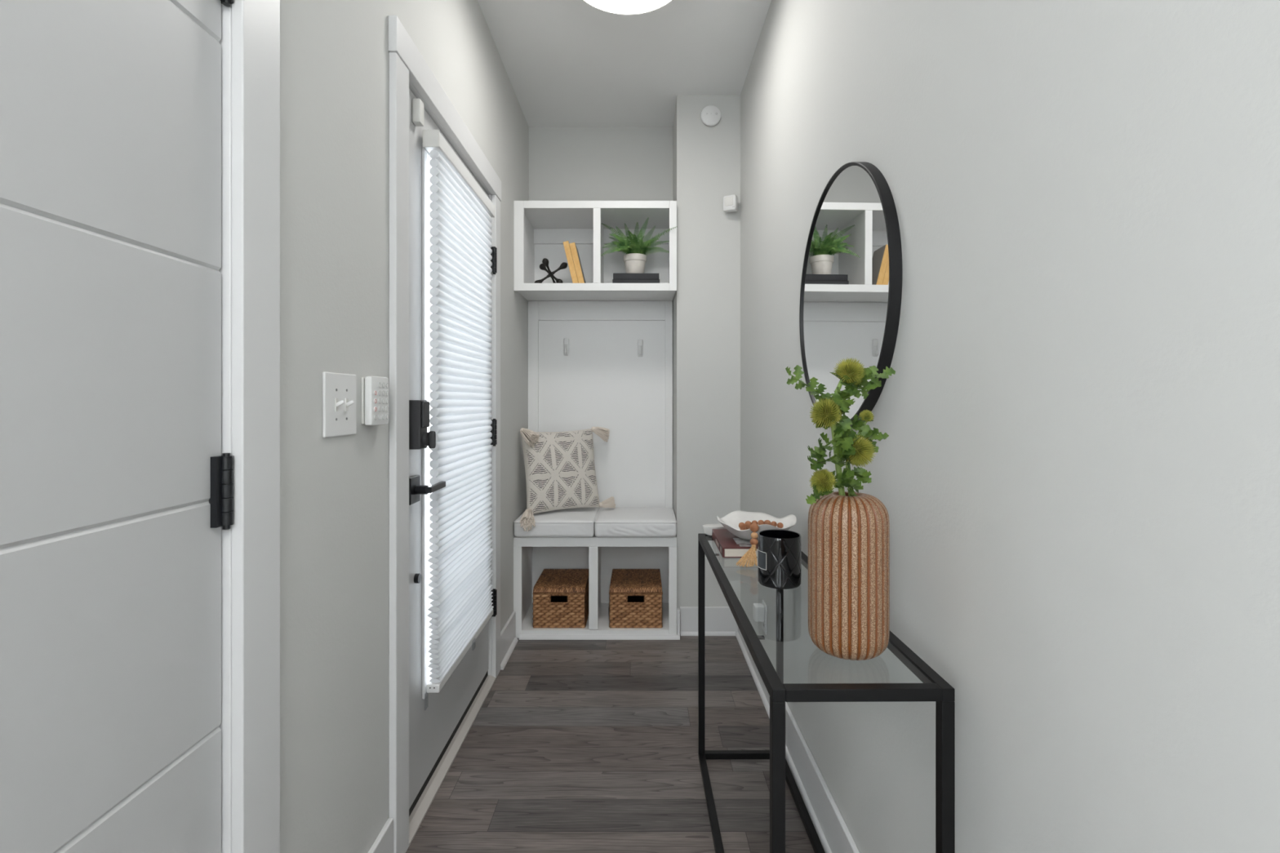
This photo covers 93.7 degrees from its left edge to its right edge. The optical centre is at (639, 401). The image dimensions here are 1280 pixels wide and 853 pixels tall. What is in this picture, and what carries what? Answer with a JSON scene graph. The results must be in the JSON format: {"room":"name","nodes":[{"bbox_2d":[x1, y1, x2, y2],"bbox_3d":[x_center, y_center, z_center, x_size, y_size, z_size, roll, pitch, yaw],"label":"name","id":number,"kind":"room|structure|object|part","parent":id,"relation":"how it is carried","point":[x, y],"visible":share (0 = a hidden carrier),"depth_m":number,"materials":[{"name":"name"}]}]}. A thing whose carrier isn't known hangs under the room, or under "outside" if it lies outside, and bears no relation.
{"room":"entryway","nodes":[
{"label":"entryway","id":0,"kind":"room"},
{"bbox_2d":[280,0,528,852],"bbox_3d":[-0.685,-0.185,0.735,0.120,2.711,5.270,0,0,0],"label":"wall","id":1,"kind":"structure","parent":0,"point":[335,54],"depth_m":1.29,"materials":[{"name":"grey paint"}]},
{"bbox_2d":[0,0,233,852],"bbox_3d":[-0.631,0.146,0.539,0.098,2.023,0.762,0,0,0],"label":"door","id":2,"kind":"structure","parent":1,"relation":"in","point":[117,483],"depth_m":0.72,"materials":[{"name":"grey paint"}]},
{"bbox_2d":[218,0,279,852],"bbox_3d":[-0.674,0.102,0.531,0.142,2.135,0.972,0,0,0],"label":"trim","id":3,"kind":"structure","parent":1,"relation":"attached to","point":[250,41],"depth_m":0.94,"materials":[{"name":"white paint"}]},
{"bbox_2d":[322,371,356,438],"bbox_3d":[-0.614,0.007,1.246,0.022,0.130,0.133,0,0,0],"label":"light switch","id":4,"kind":"object","parent":1,"relation":"attached to","point":[339,389],"visible":1,"depth_m":1.23,"materials":[{"name":"white plastic"}]},
{"bbox_2d":[361,376,388,425],"bbox_3d":[-0.611,-0.001,1.389,0.028,0.112,0.096,0,0,0],"label":"alarm keypad","id":5,"kind":"object","parent":1,"relation":"attached to","point":[375,389],"visible":1,"depth_m":1.36,"materials":[{"name":"white plastic"}]},
{"bbox_2d":[367,611,515,852],"bbox_3d":[-0.618,1.101,0.527,0.014,0.137,4.855,0,0,0],"label":"baseboard","id":6,"kind":"structure","parent":1,"relation":"attached to","point":[384,842],"depth_m":1.48,"materials":[{"name":"white paint"}]},
{"bbox_2d":[388,15,501,852],"bbox_3d":[-0.674,0.106,2.051,0.142,2.128,1.126,0,0,0],"label":"trim","id":7,"kind":"structure","parent":1,"relation":"attached to","point":[408,68],"depth_m":1.54,"materials":[{"name":"white paint"}]},
{"bbox_2d":[408,675,495,846],"bbox_3d":[-0.675,1.161,2.050,0.139,0.018,0.946,0,0,0],"label":"trim","id":8,"kind":"structure","parent":1,"relation":"attached to","point":[423,805],"depth_m":1.92,"materials":[{"name":"white wood"}]},
{"bbox_2d":[408,88,497,816],"bbox_3d":[-0.621,0.144,2.057,0.118,2.014,0.952,0,0,0],"label":"door","id":9,"kind":"structure","parent":1,"relation":"in","point":[434,718],"depth_m":1.73,"materials":[{"name":"grey paint"}]},
{"bbox_2d":[412,98,423,126],"bbox_3d":[-0.624,-0.812,1.688,0.024,0.066,0.034,0,0,0],"label":"sensor","id":10,"kind":"object","parent":9,"relation":"attached to","point":[417,104],"visible":1,"depth_m":1.67,"materials":[{"name":"white plastic"}]},
{"bbox_3d":[-0.597,0.245,1.709,0.047,0.025,0.126,0,0,0],"label":"lever","id":11,"kind":"part","parent":9,"relation":"part of","materials":[{"name":"black metal"}]},
{"bbox_2d":[422,129,494,693],"bbox_3d":[-0.599,0.059,2.062,0.056,1.683,0.667,0,0,0],"label":"cellular shade","id":12,"kind":"object","parent":9,"relation":"attached to","point":[461,213],"visible":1,"depth_m":1.94,"materials":[{"name":"white fabric"}]},
{"bbox_3d":[-0.603,-0.758,2.062,0.046,0.047,0.661,0,0,0],"label":"head rail","id":13,"kind":"part","parent":12,"relation":"part of","materials":[{"name":"white plastic"}]},
{"bbox_3d":[-0.599,0.832,2.054,0.038,0.024,0.643,0,0,0],"label":"rail","id":14,"kind":"part","parent":12,"relation":"part of","materials":[{"name":"white plastic"}]},
{"bbox_2d":[500,637,518,670],"bbox_3d":[-0.603,1.162,2.771,0.016,0.016,0.318,0,0,0],"label":"trim","id":15,"kind":"structure","parent":1,"relation":"attached to","point":[509,651],"depth_m":2.75,"materials":[{"name":"white paint"}]},
{"bbox_2d":[528,126,672,200],"bbox_3d":[-0.060,-0.185,3.430,1.370,2.711,0.120,0,0,0],"label":"wall","id":16,"kind":"structure","parent":0,"point":[566,163],"depth_m":3.37,"materials":[{"name":"grey paint"}]},
{"bbox_2d":[514,200,676,301],"bbox_3d":[-0.221,-0.770,3.170,0.806,0.445,0.400,0,0,0],"label":"cubby","id":17,"kind":"object","parent":16,"relation":"attached to","point":[541,228],"visible":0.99,"depth_m":3.15,"materials":[{"name":"white paint"}]},
{"bbox_2d":[533,257,567,283],"bbox_3d":[-0.458,-0.652,3.085,0.165,0.133,0.170,0,0,0],"label":"sculpture","id":18,"kind":"object","parent":17,"relation":"on","point":[543,266],"visible":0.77,"depth_m":3.07,"materials":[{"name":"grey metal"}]},
{"bbox_2d":[563,240,578,283],"bbox_3d":[-0.350,-0.699,3.112,0.081,0.227,0.155,0,0,0],"label":"book","id":19,"kind":"object","parent":17,"relation":"on","point":[566,246],"visible":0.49,"depth_m":3.04,"materials":[{"name":"yellow paper"}]},
{"bbox_2d":[568,242,586,283],"bbox_3d":[-0.319,-0.695,3.110,0.079,0.219,0.150,0,0,0],"label":"book","id":20,"kind":"object","parent":17,"relation":"on","point":[577,264],"visible":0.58,"depth_m":3.04,"materials":[{"name":"yellow paper"}]},
{"bbox_3d":[-0.215,-0.920,3.353,0.753,0.081,0.018,0,0,0],"label":"nailer rail","id":21,"kind":"part","parent":17,"relation":"part of","materials":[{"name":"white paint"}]},
{"bbox_2d":[612,279,659,283],"bbox_3d":[-0.019,-0.601,3.118,0.239,0.032,0.165,0,0,0],"label":"book","id":22,"kind":"object","parent":17,"relation":"on","point":[614,281],"visible":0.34,"depth_m":3.04,"materials":[{"name":"black paper"}]},
{"bbox_2d":[613,273,658,279],"bbox_3d":[-0.019,-0.633,3.115,0.233,0.032,0.150,0,0,0],"label":"book","id":23,"kind":"object","parent":22,"relation":"on","point":[615,276],"visible":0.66,"depth_m":3.04,"materials":[{"name":"black paper"}]},
{"bbox_2d":[600,217,677,273],"bbox_3d":[-0.009,-0.807,3.087,0.383,0.317,0.311,0,0,0],"label":"potted fern","id":24,"kind":"object","parent":23,"relation":"on","point":[635,257],"visible":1,"depth_m":3.07,"materials":[{"name":"plant"}]},
{"bbox_2d":[528,301,672,508],"bbox_3d":[-0.221,0.056,3.355,0.806,1.230,0.030,0,0,0],"label":"panel","id":25,"kind":"object","parent":16,"relation":"attached to","point":[602,381],"visible":0.66,"depth_m":3.36,"materials":[{"name":"white paint"}]},
{"bbox_2d":[563,337,568,355],"bbox_3d":[-0.413,-0.304,3.336,0.030,0.096,0.045,0,0,0],"label":"coat hook","id":26,"kind":"object","parent":25,"relation":"attached to","point":[566,340],"visible":1,"depth_m":3.35,"materials":[{"name":"silver metal"}]},
{"bbox_3d":[-0.213,-0.505,3.349,0.706,0.107,0.018,0,0,0],"label":"rail","id":27,"kind":"part","parent":25,"relation":"part of","materials":[{"name":"white paint"}]},
{"bbox_2d":[637,339,643,356],"bbox_3d":[0.002,-0.297,3.336,0.030,0.096,0.045,0,0,0],"label":"coat hook","id":28,"kind":"object","parent":25,"relation":"attached to","point":[640,343],"visible":1,"depth_m":3.35,"materials":[{"name":"silver metal"}]},
{"bbox_2d":[405,634,814,852],"bbox_3d":[-0.060,1.210,0.735,1.370,0.080,5.510,0,0,0],"label":"floor","id":29,"kind":"structure","parent":0,"point":[574,746],"depth_m":1.95,"materials":[{"name":"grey wood"}]},
{"bbox_2d":[513,533,679,639],"bbox_3d":[-0.213,0.921,3.156,0.823,0.498,0.428,0,0,0],"label":"storage bench","id":30,"kind":"object","parent":29,"relation":"on","point":[531,555],"visible":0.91,"depth_m":2.96,"materials":[{"name":"white paint"}]},
{"bbox_2d":[514,507,599,537],"bbox_3d":[-0.423,0.623,3.130,0.396,0.097,0.391,0,0,0],"label":"seat cushion","id":31,"kind":"object","parent":30,"relation":"on","point":[576,522],"visible":0.69,"depth_m":2.94,"materials":[{"name":"white fabric"}]},
{"bbox_2d":[519,426,615,532],"bbox_3d":[-0.397,0.384,3.130,0.574,0.495,0.236,0,0,-37],"label":"throw pillow","id":32,"kind":"object","parent":31,"relation":"on","point":[560,466],"visible":1,"depth_m":3.09,"materials":[{"name":"beige fabric"}]},
{"bbox_2d":[532,568,588,627],"bbox_3d":[-0.404,1.031,3.162,0.266,0.199,0.357,0,0,0],"label":"wicker basket","id":33,"kind":"object","parent":30,"relation":"on","point":[560,596],"visible":0.91,"depth_m":2.99,"materials":[{"name":"brown wicker"}]},
{"bbox_3d":[-0.199,1.161,2.951,0.791,0.018,0.018,0,0,0],"label":"shoe moulding","id":34,"kind":"part","parent":30,"relation":"part of","materials":[{"name":"white paint"}]},
{"bbox_2d":[594,507,676,537],"bbox_3d":[-0.021,0.623,3.129,0.406,0.097,0.394,0,0,0],"label":"seat cushion","id":35,"kind":"object","parent":30,"relation":"on","point":[609,522],"visible":1,"depth_m":2.94,"materials":[{"name":"white fabric"}]},
{"bbox_2d":[608,568,662,627],"bbox_3d":[-0.021,1.031,3.162,0.269,0.199,0.357,0,0,0],"label":"wicker basket","id":36,"kind":"object","parent":30,"relation":"on","point":[635,598],"visible":1,"depth_m":2.99,"materials":[{"name":"brown wicker"}]},
{"bbox_3d":[0.191,1.101,2.982,0.016,0.137,0.045,0,0,0],"label":"baseboard","id":37,"kind":"part","parent":30,"relation":"part of","materials":[{"name":"white paint"}]},
{"bbox_2d":[697,533,955,852],"bbox_3d":[0.334,0.802,1.443,0.277,0.734,1.071,0,0,0],"label":"console table","id":38,"kind":"object","parent":29,"relation":"on","point":[934,687],"visible":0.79,"depth_m":0.93,"materials":[{"name":"black metal"}]},
{"bbox_3d":[0.202,0.802,1.967,0.020,0.695,0.020,0,0,0],"label":"leg","id":39,"kind":"part","parent":38,"relation":"part of","materials":[{"name":"black metal"}]},
{"bbox_3d":[0.330,0.445,1.968,0.237,0.020,0.020,0,0,0],"label":"rail","id":40,"kind":"part","parent":38,"relation":"part of","materials":[{"name":"black metal"}]},
{"bbox_3d":[0.206,1.160,1.442,0.020,0.020,1.071,0,0,0],"label":"rail","id":41,"kind":"part","parent":38,"relation":"part of","materials":[{"name":"black metal"}]},
{"bbox_2d":[702,524,725,535],"bbox_3d":[0.250,0.419,1.950,0.094,0.031,0.041,0,0,0],"label":"book","id":42,"kind":"object","parent":38,"relation":"on","point":[707,528],"visible":0.38,"depth_m":1.94,"materials":[{"name":"white paper"}]},
{"bbox_2d":[711,528,758,557],"bbox_3d":[0.340,0.424,1.800,0.219,0.028,0.249,0,0,0],"label":"hardcover book","id":43,"kind":"object","parent":38,"relation":"on","point":[729,545],"visible":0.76,"depth_m":1.72,"materials":[{"name":"red paper"}]},
{"bbox_2d":[733,537,751,546],"bbox_3d":[0.305,0.410,1.744,0.055,0.001,0.104,0,0,0],"label":"picture","id":44,"kind":"object","parent":43,"relation":"on","point":[737,542],"depth_m":1.73},
{"bbox_2d":[716,511,796,540],"bbox_3d":[0.350,0.377,1.796,0.237,0.065,0.237,0,0,0],"label":"bowl","id":45,"kind":"object","parent":43,"relation":"on","point":[731,522],"visible":0.64,"depth_m":1.85,"materials":[{"name":"white ceramic"}]},
{"bbox_2d":[736,520,783,567],"bbox_3d":[0.341,0.388,1.696,0.127,0.097,0.276,0,0,12],"label":"bead garland","id":46,"kind":"object","parent":45,"relation":"in","point":[750,555],"visible":0.78,"depth_m":1.65,"materials":[{"name":"wood"}]},
{"bbox_3d":[0.330,1.160,1.968,0.237,0.020,0.020,0,0,0],"label":"rail","id":47,"kind":"part","parent":38,"relation":"part of","materials":[{"name":"black metal"}]},
{"bbox_3d":[0.206,0.445,1.442,0.020,0.020,1.071,0,0,0],"label":"rail","id":48,"kind":"part","parent":38,"relation":"part of","materials":[{"name":"black metal"}]},
{"bbox_3d":[0.210,0.802,0.916,0.020,0.695,0.020,0,0,0],"label":"leg","id":49,"kind":"part","parent":38,"relation":"part of","materials":[{"name":"black metal"}]},
{"bbox_2d":[757,529,800,589],"bbox_3d":[0.334,0.378,1.440,0.103,0.119,0.101,0,0,0],"label":"candle jar","id":50,"kind":"object","parent":38,"relation":"on","point":[779,551],"visible":1,"depth_m":1.40,"materials":[{"name":"black glass"}]},
{"bbox_3d":[0.289,0.376,1.422,0.006,0.040,0.037,0,0,-21],"label":"label plate","id":51,"kind":"part","parent":50,"relation":"part of","materials":[{"name":"grey paper"}]},
{"bbox_3d":[0.459,0.802,1.969,0.020,0.695,0.020,0,0,0],"label":"leg","id":52,"kind":"part","parent":38,"relation":"part of","materials":[{"name":"black metal"}]},
{"bbox_3d":[0.463,1.160,1.444,0.020,0.020,1.071,0,0,0],"label":"rail","id":53,"kind":"part","parent":38,"relation":"part of","materials":[{"name":"black metal"}]},
{"bbox_2d":[808,491,889,660],"bbox_3d":[0.364,0.300,1.052,0.135,0.275,0.135,0,0,37],"label":"ribbed vase","id":54,"kind":"object","parent":38,"relation":"on","point":[849,536],"visible":0.94,"depth_m":1.00,"materials":[{"name":"brown ceramic"}]},
{"bbox_2d":[785,357,895,504],"bbox_3d":[0.346,0.091,1.027,0.190,0.334,0.078,0,0,-2],"label":"plant","id":55,"kind":"object","parent":54,"relation":"in","point":[828,411],"visible":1,"depth_m":1.03,"materials":[{"name":"green plant"}]},
{"bbox_3d":[0.344,0.109,1.044,0.040,0.297,0.015,0,0,-28],"label":"stem","id":56,"kind":"part","parent":55,"relation":"part of","materials":[{"name":"green plant"}]},
{"bbox_2d":[834,409,888,496],"bbox_3d":[0.379,0.136,1.037,0.086,0.243,0.056,0,0,-26],"label":"stem","id":57,"kind":"object","parent":54,"relation":"in","point":[864,448],"visible":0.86,"depth_m":1.03,"materials":[{"name":"green plant"}]},
{"bbox_3d":[0.378,0.146,1.052,0.039,0.224,0.016,0,0,0],"label":"stem","id":58,"kind":"part","parent":57,"relation":"part of","materials":[{"name":"green plant"}]},
{"bbox_3d":[0.338,0.445,0.917,0.237,0.020,0.020,0,0,0],"label":"rail","id":59,"kind":"part","parent":38,"relation":"part of","materials":[{"name":"black metal"}]},
{"bbox_3d":[0.463,0.445,1.444,0.020,0.020,1.071,0,0,0],"label":"rail","id":60,"kind":"part","parent":38,"relation":"part of","materials":[{"name":"black metal"}]},
{"bbox_3d":[0.467,0.802,0.918,0.020,0.695,0.020,0,0,0],"label":"leg","id":61,"kind":"part","parent":38,"relation":"part of","materials":[{"name":"black metal"}]},
{"bbox_2d":[477,0,771,126],"bbox_3d":[-0.060,-1.591,0.735,1.370,0.100,5.510,0,0,0],"label":"ceiling","id":62,"kind":"structure","parent":0,"point":[566,63],"depth_m":2.68,"materials":[{"name":"white paint"}]},
{"bbox_2d":[582,0,673,15],"bbox_3d":[-0.045,-1.496,2.066,0.420,0.091,0.420,0,0,0],"label":"ceiling light","id":63,"kind":"object","parent":62,"relation":"attached to","point":[623,7],"visible":1,"depth_m":2.21,"materials":[{"name":"white plastic"}]},
{"bbox_2d":[623,253,646,273],"bbox_3d":[-0.026,-0.701,3.115,0.121,0.105,0.121,0,0,0],"label":"pot","id":64,"kind":"object","parent":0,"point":[634,263],"depth_m":3.07,"materials":[{"name":"ceramic"}]},
{"bbox_2d":[672,94,740,608],"bbox_3d":[0.345,-0.185,3.195,0.320,2.711,0.350,0,0,0],"label":"wall","id":65,"kind":"structure","parent":0,"point":[706,159],"depth_m":3.02,"materials":[{"name":"grey paint"}]},
{"bbox_2d":[680,631,735,635],"bbox_3d":[0.340,1.162,2.998,0.274,0.016,0.016,0,0,0],"label":"trim","id":66,"kind":"structure","parent":65,"relation":"attached to","point":[682,633],"depth_m":2.99,"materials":[{"name":"white paint"}]},
{"bbox_2d":[680,606,737,634],"bbox_3d":[0.346,1.101,3.013,0.290,0.137,0.014,0,0,0],"label":"baseboard","id":67,"kind":"structure","parent":65,"relation":"attached to","point":[717,619],"depth_m":3.01,"materials":[{"name":"white paint"}]},
{"bbox_2d":[700,105,720,126],"bbox_3d":[0.355,-1.430,3.006,0.102,0.102,0.028,0,0,0],"label":"smoke detector","id":68,"kind":"object","parent":65,"relation":"attached to","point":[710,115],"visible":1,"depth_m":2.99,"materials":[{"name":"white plastic"}]},
{"bbox_2d":[723,194,737,212],"bbox_3d":[0.452,-0.980,2.983,0.068,0.076,0.062,0,0,28],"label":"sensor","id":69,"kind":"object","parent":65,"relation":"attached to","point":[730,202],"visible":1,"depth_m":2.96,"materials":[{"name":"white plastic"}]},
{"bbox_2d":[740,0,1279,852],"bbox_3d":[0.565,-0.185,0.735,0.120,2.711,5.270,0,0,0],"label":"wall","id":70,"kind":"structure","parent":0,"point":[1076,474],"depth_m":0.74,"materials":[{"name":"grey paint"}]},
{"bbox_2d":[752,600,767,635],"bbox_3d":[0.482,0.871,2.420,0.046,0.118,0.074,0,0,0],"label":"wall outlet","id":71,"kind":"object","parent":70,"relation":"attached to","point":[759,611],"visible":1,"depth_m":2.40,"materials":[{"name":"white plastic"}]},
{"bbox_2d":[735,626,859,852],"bbox_3d":[0.498,1.101,0.560,0.014,0.137,4.920,0,0,0],"label":"baseboard","id":72,"kind":"structure","parent":70,"relation":"attached to","point":[839,839],"depth_m":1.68,"materials":[{"name":"white paint"}]},
{"bbox_2d":[799,161,902,426],"bbox_3d":[0.491,-0.248,1.468,0.029,0.627,0.627,0,0,-1],"label":"round mirror","id":73,"kind":"object","parent":70,"relation":"attached to","point":[851,292],"visible":0.85,"depth_m":1.36,"materials":[{"name":"black mirror"}]},
{"label":"outside","id":74,"kind":"structure","parent":0,"visible":0},
{"bbox_2d":[426,475,433,669],"bbox_3d":[-4.883,1.310,2.000,8.235,0.120,16.000,0,0,0],"label":"porch","id":75,"kind":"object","parent":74,"point":[428,500],"depth_m":4.40,"materials":[{"name":"concrete"}]}
]}

